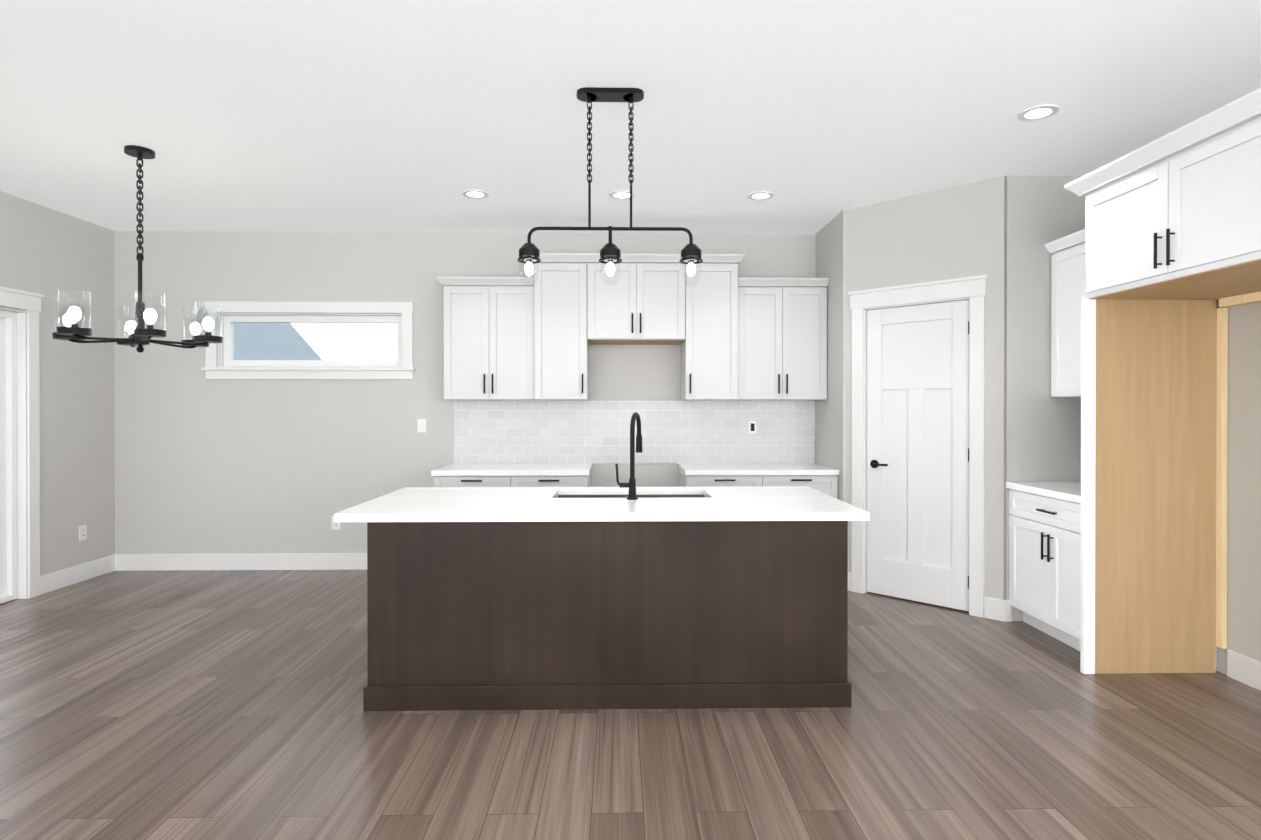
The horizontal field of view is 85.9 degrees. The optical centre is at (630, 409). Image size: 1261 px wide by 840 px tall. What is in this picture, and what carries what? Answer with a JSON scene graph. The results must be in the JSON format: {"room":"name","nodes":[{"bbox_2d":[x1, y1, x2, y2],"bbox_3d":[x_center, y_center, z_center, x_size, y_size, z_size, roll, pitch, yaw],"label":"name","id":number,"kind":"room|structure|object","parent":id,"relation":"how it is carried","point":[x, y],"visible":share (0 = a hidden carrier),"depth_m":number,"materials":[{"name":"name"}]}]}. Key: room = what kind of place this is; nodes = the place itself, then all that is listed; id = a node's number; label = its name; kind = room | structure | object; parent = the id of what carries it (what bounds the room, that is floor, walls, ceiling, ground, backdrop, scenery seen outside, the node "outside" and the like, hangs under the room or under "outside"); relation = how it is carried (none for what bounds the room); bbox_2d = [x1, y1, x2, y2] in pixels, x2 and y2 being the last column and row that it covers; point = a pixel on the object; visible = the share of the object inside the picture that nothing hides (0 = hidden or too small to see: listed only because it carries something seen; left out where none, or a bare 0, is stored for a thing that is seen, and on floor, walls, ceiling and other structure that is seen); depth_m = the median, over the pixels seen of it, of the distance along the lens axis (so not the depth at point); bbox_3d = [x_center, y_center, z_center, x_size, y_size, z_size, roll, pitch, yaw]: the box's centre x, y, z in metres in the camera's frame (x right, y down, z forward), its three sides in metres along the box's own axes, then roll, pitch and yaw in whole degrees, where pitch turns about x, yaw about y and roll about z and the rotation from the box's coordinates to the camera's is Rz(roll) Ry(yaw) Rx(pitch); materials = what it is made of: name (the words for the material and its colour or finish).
{"room":"kitchen","nodes":[
{"label":"kitchen","id":0,"kind":"room"},
{"bbox_2d":[0,191,115,598],"bbox_3d":[-4.437,-0.064,1.525,0.150,2.920,8.910,0,0,-1],"label":"wall","id":1,"kind":"structure","parent":0,"point":[45,251],"depth_m":5.36,"materials":[{"name":"grey paint"}]},
{"bbox_2d":[0,310,17,603],"bbox_3d":[-4.505,0.338,4.055,0.075,2.089,1.798,0,0,-1],"label":"sliding patio door","id":2,"kind":"structure","parent":1,"relation":"in","point":[8,463],"depth_m":4.91,"materials":[{"name":"white plastic"}]},
{"bbox_2d":[0,286,43,598],"bbox_3d":[-4.442,0.264,4.056,0.140,2.247,2.050,0,0,-1],"label":"door frame","id":3,"kind":"structure","parent":1,"relation":"attached to","point":[28,452],"depth_m":4.97,"materials":[{"name":"white paint"}]},
{"bbox_2d":[40,554,115,594],"bbox_3d":[-4.424,1.313,5.434,0.014,0.140,0.742,0,0,-1],"label":"baseboard","id":4,"kind":"structure","parent":1,"relation":"attached to","point":[69,576],"depth_m":5.40,"materials":[{"name":"white paint"}]},
{"bbox_2d":[79,525,86,540],"bbox_3d":[-4.428,0.993,5.481,0.007,0.116,0.072,0,0,-1],"label":"outlet","id":5,"kind":"object","parent":1,"relation":"attached to","point":[83,532],"visible":1,"depth_m":5.48,"materials":[{"name":"white plastic"}]},
{"bbox_2d":[116,231,979,571],"bbox_3d":[-0.690,-0.079,5.972,7.500,2.920,0.150,0,0,-1],"label":"wall","id":6,"kind":"structure","parent":0,"point":[154,448],"depth_m":5.85,"materials":[{"name":"grey paint"}]},
{"bbox_2d":[116,553,366,570],"bbox_3d":[-2.994,1.312,5.854,2.890,0.140,0.014,0,0,-1],"label":"baseboard","id":7,"kind":"structure","parent":6,"relation":"attached to","point":[305,561],"depth_m":5.84,"materials":[{"name":"white paint"}]},
{"bbox_2d":[201,301,414,378],"bbox_3d":[-2.771,-0.599,5.903,1.810,0.666,0.180,0,0,-1],"label":"window","id":8,"kind":"structure","parent":6,"relation":"in","point":[230,367],"depth_m":5.85,"materials":[{"name":"white paint"}]},
{"bbox_2d":[332,516,339,528],"bbox_3d":[-2.549,0.976,5.863,0.072,0.116,0.007,0,0,-1],"label":"outlet","id":9,"kind":"object","parent":6,"relation":"attached to","point":[335,525],"visible":0.56,"depth_m":5.86,"materials":[{"name":"white plastic"}]},
{"bbox_2d":[418,419,425,431],"bbox_3d":[-1.809,0.137,5.871,0.072,0.116,0.012,0,0,-1],"label":"light switch","id":10,"kind":"object","parent":6,"relation":"attached to","point":[421,425],"visible":1,"depth_m":5.87,"materials":[{"name":"white plastic"}]},
{"bbox_2d":[440,277,523,399],"bbox_3d":[-1.158,-0.582,5.708,0.745,0.996,0.349,0,0,-1],"label":"upper cabinet","id":11,"kind":"object","parent":6,"relation":"attached to","point":[484,316],"depth_m":5.54,"materials":[{"name":"white paint"}]},
{"bbox_2d":[524,253,595,399],"bbox_3d":[-0.570,-0.672,5.691,0.552,1.176,0.404,0,0,-1],"label":"upper cabinet","id":12,"kind":"object","parent":6,"relation":"attached to","point":[560,309],"depth_m":5.50,"materials":[{"name":"white paint"}]},
{"bbox_2d":[596,253,687,344],"bbox_3d":[0.045,-0.917,5.701,0.800,0.686,0.404,0,0,-1],"label":"upper cabinet","id":13,"kind":"object","parent":6,"relation":"attached to","point":[648,302],"depth_m":5.51,"materials":[{"name":"white paint"}]},
{"bbox_2d":[676,254,747,399],"bbox_3d":[0.659,-0.672,5.712,0.552,1.176,0.404,0,0,-1],"label":"upper cabinet","id":14,"kind":"object","parent":6,"relation":"attached to","point":[728,330],"depth_m":5.52,"materials":[{"name":"white paint"}]},
{"bbox_2d":[748,281,827,399],"bbox_3d":[1.247,-0.556,5.751,0.746,0.944,0.349,0,0,-1],"label":"upper cabinet","id":15,"kind":"object","parent":6,"relation":"attached to","point":[787,320],"depth_m":5.58,"materials":[{"name":"white paint"}]},
{"bbox_2d":[867,300,968,610],"bbox_3d":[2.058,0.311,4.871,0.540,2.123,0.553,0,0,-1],"label":"pantry door","id":16,"kind":"structure","parent":6,"relation":"in","point":[918,449],"depth_m":4.85,"materials":[{"name":"white paint"}]},
{"bbox_2d":[848,275,988,617],"bbox_3d":[2.051,0.244,4.870,0.976,2.282,0.132,0,0,44],"label":"door frame","id":17,"kind":"structure","parent":6,"relation":"attached to","point":[972,289],"depth_m":4.71,"materials":[{"name":"white paint"}]},
{"bbox_2d":[0,570,1260,839],"bbox_3d":[-0.603,1.446,1.598,7.820,0.100,8.910,0,0,-1],"label":"floor","id":18,"kind":"structure","parent":0,"point":[194,704],"depth_m":2.82,"materials":[{"name":"brown wood"}]},
{"bbox_2d":[434,476,518,486],"bbox_3d":[-1.204,0.945,5.575,0.658,0.875,0.625,0,0,-1],"label":"base cabinet","id":19,"kind":"object","parent":18,"relation":"on","point":[439,481],"depth_m":5.27,"materials":[{"name":"white paint"}]},
{"bbox_2d":[431,464,590,475],"bbox_3d":[-0.936,0.488,5.567,1.218,0.040,0.646,0,0,-1],"label":"countertop","id":20,"kind":"structure","parent":19,"relation":"on","point":[451,469],"depth_m":5.25,"materials":[{"name":"white stone"}]},
{"bbox_2d":[519,476,590,486],"bbox_3d":[-0.668,0.945,5.584,0.658,0.875,0.625,0,0,-1],"label":"base cabinet","id":21,"kind":"object","parent":18,"relation":"on","point":[524,481],"depth_m":5.28,"materials":[{"name":"white paint"}]},
{"bbox_2d":[363,520,857,710],"bbox_3d":[-0.108,0.952,3.644,2.268,0.875,0.994,0,0,-1],"label":"kitchen island","id":22,"kind":"object","parent":18,"relation":"on","point":[630,595],"depth_m":3.16,"materials":[{"name":"brown wood"}]},
{"bbox_2d":[334,496,869,523],"bbox_3d":[-0.128,0.495,3.396,2.472,0.040,0.535,0,0,-1],"label":"island countertop","id":23,"kind":"structure","parent":22,"relation":"on","point":[383,509],"depth_m":3.20,"materials":[{"name":"white stone"}]},
{"bbox_2d":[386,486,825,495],"bbox_3d":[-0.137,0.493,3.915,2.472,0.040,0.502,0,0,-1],"label":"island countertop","id":24,"kind":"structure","parent":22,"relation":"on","point":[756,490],"depth_m":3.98,"materials":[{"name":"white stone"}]},
{"bbox_2d":[558,492,705,495],"bbox_3d":[0.006,0.613,3.881,0.894,0.222,0.453,0,0,-1],"label":"sink","id":25,"kind":"object","parent":24,"relation":"in","point":[559,493],"depth_m":4.10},
{"bbox_2d":[679,472,770,486],"bbox_3d":[0.760,0.945,5.609,0.658,0.875,0.625,0,0,-1],"label":"base cabinet","id":26,"kind":"object","parent":18,"relation":"on","point":[684,481],"depth_m":5.30,"materials":[{"name":"white paint"}]},
{"bbox_2d":[679,464,838,475],"bbox_3d":[1.021,0.488,5.602,1.204,0.040,0.646,0,0,-1],"label":"countertop","id":27,"kind":"structure","parent":26,"relation":"on","point":[687,469],"depth_m":5.33,"materials":[{"name":"white stone"}]},
{"bbox_2d":[771,476,837,498],"bbox_3d":[1.294,0.945,5.619,0.658,0.875,0.625,0,0,-1],"label":"base cabinet","id":28,"kind":"object","parent":18,"relation":"on","point":[828,485],"depth_m":5.31,"materials":[{"name":"white paint"}]},
{"bbox_2d":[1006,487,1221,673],"bbox_3d":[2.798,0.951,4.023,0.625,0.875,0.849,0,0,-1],"label":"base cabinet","id":29,"kind":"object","parent":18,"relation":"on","point":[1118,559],"depth_m":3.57,"materials":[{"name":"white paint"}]},
{"bbox_2d":[0,0,1260,233],"bbox_3d":[-0.603,-1.574,1.588,7.820,0.100,8.910,0,0,-1],"label":"ceiling","id":30,"kind":"structure","parent":0,"point":[814,116],"depth_m":3.38,"materials":[{"name":"white paint"}]},
{"bbox_2d":[52,145,222,352],"bbox_3d":[-2.891,-0.934,3.995,0.855,1.193,0.836,0,0,-1],"label":"dining chandelier","id":31,"kind":"object","parent":30,"relation":"hanging from","point":[140,336],"visible":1,"depth_m":3.97,"materials":[{"name":"black metal"}]},
{"bbox_2d":[462,189,488,198],"bbox_3d":[-1.100,-1.530,4.805,0.184,0.008,0.184,0,0,-1],"label":"recessed light","id":32,"kind":"object","parent":30,"relation":"in","point":[475,193],"visible":0.96,"depth_m":4.80,"materials":[{"name":"white paint"}]},
{"bbox_2d":[517,87,702,284],"bbox_3d":[-0.097,-1.065,3.264,0.892,0.925,0.110,0,0,-1],"label":"pendant light","id":33,"kind":"object","parent":30,"relation":"hanging from","point":[529,251],"visible":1,"depth_m":3.25,"materials":[{"name":"black metal"}]},
{"bbox_2d":[609,190,634,198],"bbox_3d":[-0.060,-1.530,4.823,0.184,0.008,0.184,0,0,-1],"label":"recessed light","id":34,"kind":"object","parent":30,"relation":"in","point":[621,194],"visible":0.88,"depth_m":4.81,"materials":[{"name":"white paint"}]},
{"bbox_2d":[748,191,773,199],"bbox_3d":[0.930,-1.530,4.841,0.184,0.008,0.184,0,0,-1],"label":"recessed light","id":35,"kind":"object","parent":30,"relation":"in","point":[761,195],"visible":1,"depth_m":4.83,"materials":[{"name":"white paint"}]},
{"bbox_2d":[1018,104,1058,120],"bbox_3d":[2.094,-1.526,3.481,0.184,0.008,0.184,0,0,-1],"label":"recessed light","id":36,"kind":"object","parent":30,"relation":"in","point":[1038,112],"visible":1,"depth_m":3.47,"materials":[{"name":"white paint"}]},
{"bbox_2d":[980,190,1260,674],"bbox_3d":[3.232,-0.064,1.661,0.150,2.920,8.910,0,0,-1],"label":"wall","id":37,"kind":"structure","parent":0,"point":[1032,435],"depth_m":4.44,"materials":[{"name":"grey paint"}]},
{"bbox_2d":[1048,239,1085,398],"bbox_3d":[2.933,-0.557,4.203,0.349,0.950,0.483,0,0,-1],"label":"upper cabinet","id":38,"kind":"object","parent":37,"relation":"attached to","point":[1068,316],"depth_m":4.29,"materials":[{"name":"white paint"}]},
{"bbox_2d":[1086,303,1221,398],"bbox_3d":[2.939,-0.556,3.837,0.349,0.950,0.483,0,0,-1],"label":"panel","id":39,"kind":"object","parent":37,"relation":"attached to","point":[1134,350],"depth_m":3.57,"materials":[{"name":"beige wood"}]},
{"bbox_2d":[1078,143,1260,302],"bbox_3d":[2.756,-0.895,3.277,0.735,0.620,0.624,0,0,-1],"label":"upper cabinet","id":40,"kind":"object","parent":37,"relation":"attached to","point":[1114,242],"depth_m":3.35,"materials":[{"name":"white paint"}]},
{"bbox_2d":[1150,87,1260,286],"bbox_3d":[2.765,-0.894,2.772,0.735,0.620,0.624,0,0,-1],"label":"upper cabinet","id":41,"kind":"object","parent":37,"relation":"attached to","point":[1205,175],"depth_m":2.83,"materials":[{"name":"white paint"}]},
{"bbox_2d":[1227,650,1260,690],"bbox_3d":[3.171,1.330,0.461,0.014,0.140,6.145,0,0,-1],"label":"baseboard","id":42,"kind":"structure","parent":37,"relation":"attached to","point":[1241,668],"depth_m":3.43,"materials":[{"name":"white paint"}]},
{"label":"outside","id":43,"kind":"structure","parent":0,"visible":0},
{"bbox_3d":[-10.088,1.894,9.728,100.000,0.150,100.000,0,0,-1],"label":"ground","id":44,"kind":"structure","parent":43,"visible":0},
{"bbox_2d":[234,323,321,359],"bbox_3d":[-14.402,-0.605,16.644,11.620,4.900,8.000,0,0,-1],"label":"house","id":45,"kind":"structure","parent":44,"relation":"on","point":[294,350],"depth_m":16.66,"materials":[{"name":"blue"}]}
]}

